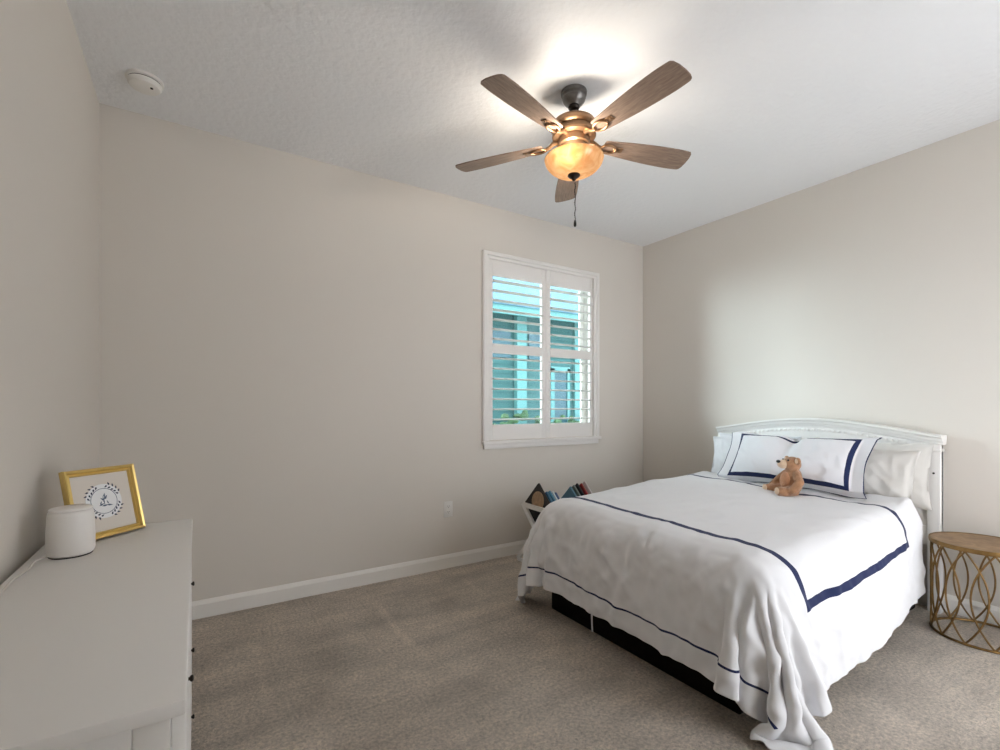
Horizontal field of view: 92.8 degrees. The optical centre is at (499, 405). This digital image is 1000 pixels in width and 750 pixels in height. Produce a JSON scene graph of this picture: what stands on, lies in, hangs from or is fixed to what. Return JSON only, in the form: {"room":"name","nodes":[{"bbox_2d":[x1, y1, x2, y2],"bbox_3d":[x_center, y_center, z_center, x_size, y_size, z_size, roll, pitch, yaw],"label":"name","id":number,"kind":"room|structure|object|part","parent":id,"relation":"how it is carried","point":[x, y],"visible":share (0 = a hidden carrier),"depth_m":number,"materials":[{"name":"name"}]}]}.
{"room":"bedroom","nodes":[
{"label":"bedroom","id":0,"kind":"room"},
{"bbox_2d":[0,0,98,584],"bbox_3d":[-1.110,-0.181,0.824,0.150,2.735,4.023,0,0,-33],"label":"wall","id":1,"kind":"structure","parent":0,"point":[49,103],"depth_m":1.55,"materials":[{"name":"white paint"}]},
{"bbox_2d":[99,103,642,601],"bbox_3d":[-0.370,-0.181,3.593,4.078,2.735,0.150,0,0,-33],"label":"wall","id":2,"kind":"structure","parent":0,"point":[290,345],"depth_m":2.98,"materials":[{"name":"white paint"}]},
{"bbox_2d":[192,540,525,619],"bbox_3d":[-0.326,1.137,3.524,4.078,0.098,0.014,0,0,-33],"label":"baseboard","id":3,"kind":"structure","parent":2,"relation":"attached to","point":[214,606],"depth_m":3.08,"materials":[{"name":"white wood"}]},
{"bbox_2d":[444,501,452,517],"bbox_3d":[-0.379,0.757,3.493,0.072,0.116,0.009,0,0,-33],"label":"wall outlet","id":4,"kind":"object","parent":2,"relation":"attached to","point":[448,505],"visible":1,"depth_m":3.49,"materials":[{"name":"white plastic"}]},
{"bbox_2d":[482,250,600,449],"bbox_3d":[0.347,-0.431,4.020,1.226,1.530,0.182,0,0,-33],"label":"window","id":5,"kind":"structure","parent":2,"relation":"in","point":[486,255],"depth_m":3.95,"materials":[{"name":"white wood"}]},
{"bbox_2d":[489,259,545,439],"bbox_3d":[0.141,-0.440,3.849,0.558,1.416,0.070,0,0,-33],"label":"window shutter","id":6,"kind":"object","parent":5,"relation":"attached to","point":[497,268],"visible":0.98,"depth_m":3.83,"materials":[{"name":"white wood"}]},
{"bbox_3d":[0.385,0.302,3.961,1.226,0.064,0.042,0,0,-33],"label":"sill","id":7,"kind":"part","parent":5,"relation":"part of","materials":[{"name":"white wood"}]},
{"bbox_2d":[546,270,592,437],"bbox_3d":[0.601,-0.440,4.143,0.530,1.416,0.070,0,0,-33],"label":"window shutter","id":8,"kind":"object","parent":5,"relation":"attached to","point":[553,278],"visible":1,"depth_m":4.13,"materials":[{"name":"white wood"}]},
{"bbox_3d":[0.312,-0.774,4.075,1.044,0.690,0.020,0,0,-33],"label":"sash","id":9,"kind":"part","parent":5,"relation":"part of","materials":[{"name":"white wood"}]},
{"bbox_3d":[0.323,-0.117,4.059,1.044,0.705,0.020,0,0,-33],"label":"sash","id":10,"kind":"part","parent":5,"relation":"part of","materials":[{"name":"white wood"}]},
{"bbox_2d":[66,0,999,246],"bbox_3d":[0.672,-1.609,1.961,4.378,0.120,4.023,0,0,-33],"label":"ceiling","id":11,"kind":"structure","parent":0,"point":[781,98],"depth_m":2.29,"materials":[{"name":"white paint"}]},
{"bbox_2d":[125,68,163,95],"bbox_3d":[-1.685,-1.525,2.258,0.150,0.048,0.150,0,0,-33],"label":"smoke detector","id":12,"kind":"object","parent":11,"relation":"attached to","point":[144,82],"visible":1,"depth_m":2.23,"materials":[{"name":"white plastic"}]},
{"bbox_2d":[455,61,691,226],"bbox_3d":[0.390,-1.220,2.309,1.224,0.658,1.173,0,0,-33],"label":"ceiling fan","id":13,"kind":"object","parent":11,"relation":"hanging from","point":[577,156],"visible":1,"depth_m":2.25,"materials":[{"name":"brown wood"}]},
{"bbox_3d":[-0.001,-1.293,2.496,0.479,0.006,0.136,-2,10,22],"label":"blade","id":14,"kind":"part","parent":13,"relation":"part of","materials":[{"name":"brown wood"}]},
{"bbox_3d":[0.112,-1.293,2.046,0.136,0.006,0.479,14,11,39],"label":"blade","id":15,"kind":"part","parent":13,"relation":"part of","materials":[{"name":"brown wood"}]},
{"bbox_3d":[0.391,-1.293,2.742,0.136,0.006,0.479,-11,-2,3],"label":"blade","id":16,"kind":"part","parent":13,"relation":"part of","materials":[{"name":"brown wood"}]},
{"bbox_3d":[0.365,-1.179,2.349,0.290,0.081,0.290,0,0,-33],"label":"lamp shade","id":17,"kind":"part","parent":13,"relation":"part of","materials":[{"name":"orange glass"}]},
{"bbox_3d":[0.373,-1.017,2.369,0.012,0.193,0.006,0,0,-33],"label":"pull chain","id":18,"kind":"part","parent":13,"relation":"part of","materials":[{"name":"grey metal"}]},
{"bbox_3d":[0.575,-1.293,2.015,0.136,0.006,0.479,13,-5,-32],"label":"blade","id":19,"kind":"part","parent":13,"relation":"part of","materials":[{"name":"brown wood"}]},
{"bbox_3d":[0.747,-1.293,2.445,0.479,0.006,0.136,2,-11,-14],"label":"blade","id":20,"kind":"part","parent":13,"relation":"part of","materials":[{"name":"brown wood"}]},
{"bbox_2d":[191,554,999,749],"bbox_3d":[0.672,1.246,1.961,4.378,0.120,4.023,0,0,-33],"label":"floor","id":21,"kind":"structure","parent":0,"point":[448,658],"depth_m":2.03,"materials":[{"name":"carpet"}]},
{"bbox_2d":[0,519,194,749],"bbox_3d":[-0.976,0.807,1.156,0.394,0.757,1.330,0,0,-33],"label":"dresser","id":22,"kind":"object","parent":21,"relation":"on","point":[96,649],"visible":0.97,"depth_m":0.86,"materials":[{"name":"white paint"}]},
{"bbox_2d":[0,504,95,593],"bbox_3d":[-1.144,0.360,1.117,0.111,0.138,0.658,0,0,-21],"label":"smart speaker","id":23,"kind":"object","parent":22,"relation":"on","point":[70,532],"visible":1,"depth_m":1.33,"materials":[{"name":"white plastic"}]},
{"bbox_3d":[-1.132,0.423,1.076,0.024,0.010,0.582,0,0,-30],"label":"cord","id":24,"kind":"part","parent":23,"relation":"part of","materials":[{"name":"white plastic"}]},
{"bbox_3d":[-1.239,0.296,1.374,0.098,0.009,0.098,0,0,-33],"label":"lid","id":25,"kind":"part","parent":23,"relation":"part of","materials":[{"name":"white plastic"}]},
{"bbox_2d":[58,464,145,539],"bbox_3d":[-1.312,0.315,1.570,0.099,0.225,0.222,0,0,14],"label":"framed picture","id":26,"kind":"object","parent":22,"relation":"on","point":[112,491],"visible":0.93,"depth_m":1.58,"materials":[{"name":"gold metal"}]},
{"bbox_2d":[84,482,123,519],"bbox_3d":[-1.304,0.312,1.568,0.094,0.116,0.086,0,0,-33],"label":"print","id":27,"kind":"object","parent":26,"relation":"attached to","point":[106,498],"depth_m":1.57,"materials":[{"name":"white paper"}]},
{"bbox_3d":[-0.657,0.569,0.987,0.018,0.202,0.613,0,0,-33],"label":"drawer","id":28,"kind":"part","parent":22,"relation":"part of","materials":[{"name":"white paint"}]},
{"bbox_3d":[-0.657,0.782,0.987,0.018,0.202,0.613,0,0,-33],"label":"drawer","id":29,"kind":"part","parent":22,"relation":"part of","materials":[{"name":"white paint"}]},
{"bbox_3d":[-0.995,0.569,1.517,0.018,0.202,0.613,0,0,-33],"label":"drawer","id":30,"kind":"part","parent":22,"relation":"part of","materials":[{"name":"white paint"}]},
{"bbox_3d":[-0.995,0.782,1.517,0.018,0.202,0.613,0,0,-33],"label":"drawer","id":31,"kind":"part","parent":22,"relation":"part of","materials":[{"name":"white paint"}]},
{"bbox_3d":[-0.995,0.995,1.517,0.018,0.202,0.613,0,0,-33],"label":"drawer","id":32,"kind":"part","parent":22,"relation":"part of","materials":[{"name":"white paint"}]},
{"bbox_3d":[-0.646,0.569,0.994,0.011,0.014,0.014,0,0,-33],"label":"knob","id":33,"kind":"part","parent":22,"relation":"part of","materials":[{"name":"grey metal"}]},
{"bbox_2d":[516,498,560,561],"bbox_3d":[0.547,0.955,3.641,0.678,0.462,0.504,0,0,-33],"label":"rack","id":34,"kind":"object","parent":21,"relation":"on","point":[526,506],"visible":0.2,"depth_m":3.55,"materials":[{"name":"white paint"}]},
{"bbox_3d":[0.270,0.955,3.464,0.020,0.462,0.504,0,0,-33],"label":"frame","id":35,"kind":"part","parent":34,"relation":"part of","materials":[{"name":"white paint"}]},
{"bbox_2d":[525,483,549,521],"bbox_3d":[0.284,0.731,3.478,0.017,0.331,0.331,0,0,-33],"label":"picture book","id":36,"kind":"object","parent":34,"relation":"in","point":[538,497],"visible":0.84,"depth_m":3.48,"materials":[{"name":"black paper"}]},
{"bbox_2d":[532,491,543,506],"bbox_3d":[0.276,0.694,3.477,0.001,0.144,0.144,0,0,-33],"label":"art","id":37,"kind":"object","parent":36,"relation":"attached to","point":[537,496],"depth_m":3.47},
{"bbox_2d":[545,491,552,502],"bbox_3d":[0.333,0.760,3.488,0.014,0.272,0.272,0,0,-33],"label":"picture book","id":38,"kind":"object","parent":34,"relation":"in","point":[546,492],"visible":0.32,"depth_m":3.45,"materials":[{"name":"blue paper"}]},
{"bbox_2d":[548,491,555,500],"bbox_3d":[0.356,0.758,3.502,0.012,0.276,0.276,0,0,-33],"label":"picture book","id":39,"kind":"object","parent":34,"relation":"in","point":[549,492],"visible":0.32,"depth_m":3.46,"materials":[{"name":"blue paper"}]},
{"bbox_2d":[562,486,576,497],"bbox_3d":[0.529,0.753,3.618,0.014,0.286,0.286,0,0,-33],"label":"picture book","id":40,"kind":"object","parent":34,"relation":"in","point":[569,493],"visible":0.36,"depth_m":3.61,"materials":[{"name":"blue paper"}]},
{"bbox_2d":[572,485,580,495],"bbox_3d":[0.560,0.749,3.642,0.013,0.293,0.293,0,0,-33],"label":"picture book","id":41,"kind":"object","parent":34,"relation":"in","point":[576,491],"visible":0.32,"depth_m":3.61,"materials":[{"name":"grey paper"}]},
{"bbox_2d":[575,483,583,495],"bbox_3d":[0.590,0.745,3.664,0.012,0.302,0.302,0,0,-33],"label":"picture book","id":42,"kind":"object","parent":34,"relation":"in","point":[576,485],"visible":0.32,"depth_m":3.63,"materials":[{"name":"black paper"}]},
{"bbox_2d":[579,483,587,494],"bbox_3d":[0.624,0.746,3.683,0.013,0.300,0.300,0,0,-33],"label":"picture book","id":43,"kind":"object","parent":34,"relation":"in","point":[582,487],"visible":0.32,"depth_m":3.65,"materials":[{"name":"red paper"}]},
{"bbox_2d":[582,481,591,493],"bbox_3d":[0.658,0.740,3.711,0.012,0.311,0.311,0,0,-33],"label":"picture book","id":44,"kind":"object","parent":34,"relation":"in","point":[584,483],"visible":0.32,"depth_m":3.68,"materials":[{"name":"grey paper"}]},
{"bbox_2d":[552,418,946,713],"bbox_3d":[1.402,0.635,2.813,1.890,1.102,1.384,0,0,-33],"label":"bed","id":45,"kind":"object","parent":21,"relation":"on","point":[932,521],"visible":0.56,"depth_m":2.73,"materials":[{"name":"white wood"}]},
{"bbox_2d":[515,471,925,749],"bbox_3d":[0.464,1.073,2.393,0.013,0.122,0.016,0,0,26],"label":"duvet","id":46,"kind":"object","parent":45,"relation":"on","point":[773,599],"visible":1,"depth_m":2.06,"materials":[{"name":"fabric"}]},
{"bbox_2d":[762,456,803,496],"bbox_3d":[1.731,0.424,2.886,0.189,0.236,0.228,0,0,-1],"label":"teddy bear","id":47,"kind":"object","parent":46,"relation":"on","point":[789,482],"visible":0.94,"depth_m":2.84},
{"bbox_2d":[717,432,881,498],"bbox_3d":[1.893,0.358,3.094,0.274,0.348,0.892,0,0,-33],"label":"pillow sham","id":48,"kind":"object","parent":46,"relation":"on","point":[836,466],"visible":0.9,"depth_m":2.92,"materials":[{"name":"fabric"}]},
{"bbox_2d":[711,436,797,472],"bbox_3d":[1.819,0.408,3.457,0.143,0.381,0.630,0,0,-34],"label":"pillow","id":49,"kind":"object","parent":45,"relation":"on","point":[722,445],"visible":0.18,"depth_m":3.64,"materials":[{"name":"white fabric"}]},
{"bbox_2d":[720,433,801,440],"bbox_3d":[1.907,0.400,3.548,0.118,0.378,0.621,0,0,-34],"label":"pillow","id":50,"kind":"object","parent":45,"relation":"on","point":[725,435],"visible":0.02,"depth_m":3.74,"materials":[{"name":"white fabric"}]},
{"bbox_3d":[2.150,0.473,3.293,0.024,0.665,1.270,0,0,-33],"label":"rail","id":51,"kind":"part","parent":45,"relation":"part of","materials":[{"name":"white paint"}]},
{"bbox_3d":[2.158,0.152,3.295,0.096,0.137,1.384,0,0,-33],"label":"cornice","id":52,"kind":"part","parent":45,"relation":"part of","materials":[{"name":"white paint"}]},
{"bbox_3d":[2.163,0.469,3.302,0.026,0.675,1.370,0,0,-33],"label":"headboard","id":53,"kind":"part","parent":45,"relation":"part of","materials":[{"name":"white paint"}]},
{"bbox_2d":[815,437,933,510],"bbox_3d":[2.283,0.402,2.957,0.127,0.379,0.622,0,0,-35],"label":"pillow","id":54,"kind":"object","parent":45,"relation":"on","point":[920,491],"visible":0.16,"depth_m":2.73,"materials":[{"name":"white fabric"}]},
{"bbox_2d":[864,449,920,500],"bbox_3d":[2.170,0.418,2.915,0.146,0.346,0.602,0,0,-30],"label":"pillow","id":55,"kind":"object","parent":45,"relation":"on","point":[890,473],"visible":0.35,"depth_m":2.74,"materials":[{"name":"white fabric"}]},
{"bbox_3d":[2.509,0.704,2.744,0.062,0.965,0.066,0,0,-33],"label":"post","id":56,"kind":"part","parent":45,"relation":"part of","materials":[{"name":"white paint"}]},
{"bbox_2d":[928,532,999,654],"bbox_3d":[2.483,0.943,2.444,0.424,0.486,0.424,0,0,-33],"label":"side table","id":57,"kind":"object","parent":21,"relation":"on","point":[988,546],"visible":1,"depth_m":2.48,"materials":[{"name":"gold metal"}]},
{"bbox_2d":[643,119,999,606],"bbox_3d":[2.454,-0.181,3.098,0.150,2.735,4.023,0,0,-33],"label":"wall","id":58,"kind":"structure","parent":0,"point":[870,294],"depth_m":3.15,"materials":[{"name":"white paint"}]},
{"bbox_2d":[916,589,999,625],"bbox_3d":[2.397,1.137,3.035,0.014,0.098,3.739,0,0,-33],"label":"baseboard","id":59,"kind":"structure","parent":58,"relation":"attached to","point":[978,607],"depth_m":2.67,"materials":[{"name":"white wood"}]},
{"label":"outside","id":60,"kind":"structure","parent":0,"visible":0},
{"bbox_3d":[-1.517,1.511,11.673,22.000,0.050,14.687,0,0,-33],"label":"lawn","id":61,"kind":"structure","parent":60,"visible":0},
{"bbox_2d":[493,276,579,423],"bbox_3d":[0.829,-0.814,10.227,6.000,4.600,4.650,0,0,-33],"label":"neighboring house","id":62,"kind":"structure","parent":61,"relation":"on","point":[523,394],"depth_m":7.76,"materials":[{"name":"teal"}]},
{"bbox_2d":[493,410,579,424],"bbox_3d":[1.337,0.734,7.940,3.718,1.368,0.348,0,0,-33],"label":"hedge","id":63,"kind":"object","parent":61,"relation":"on","point":[524,414],"visible":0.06,"depth_m":7.32,"materials":[{"name":"green plant"}]}
]}

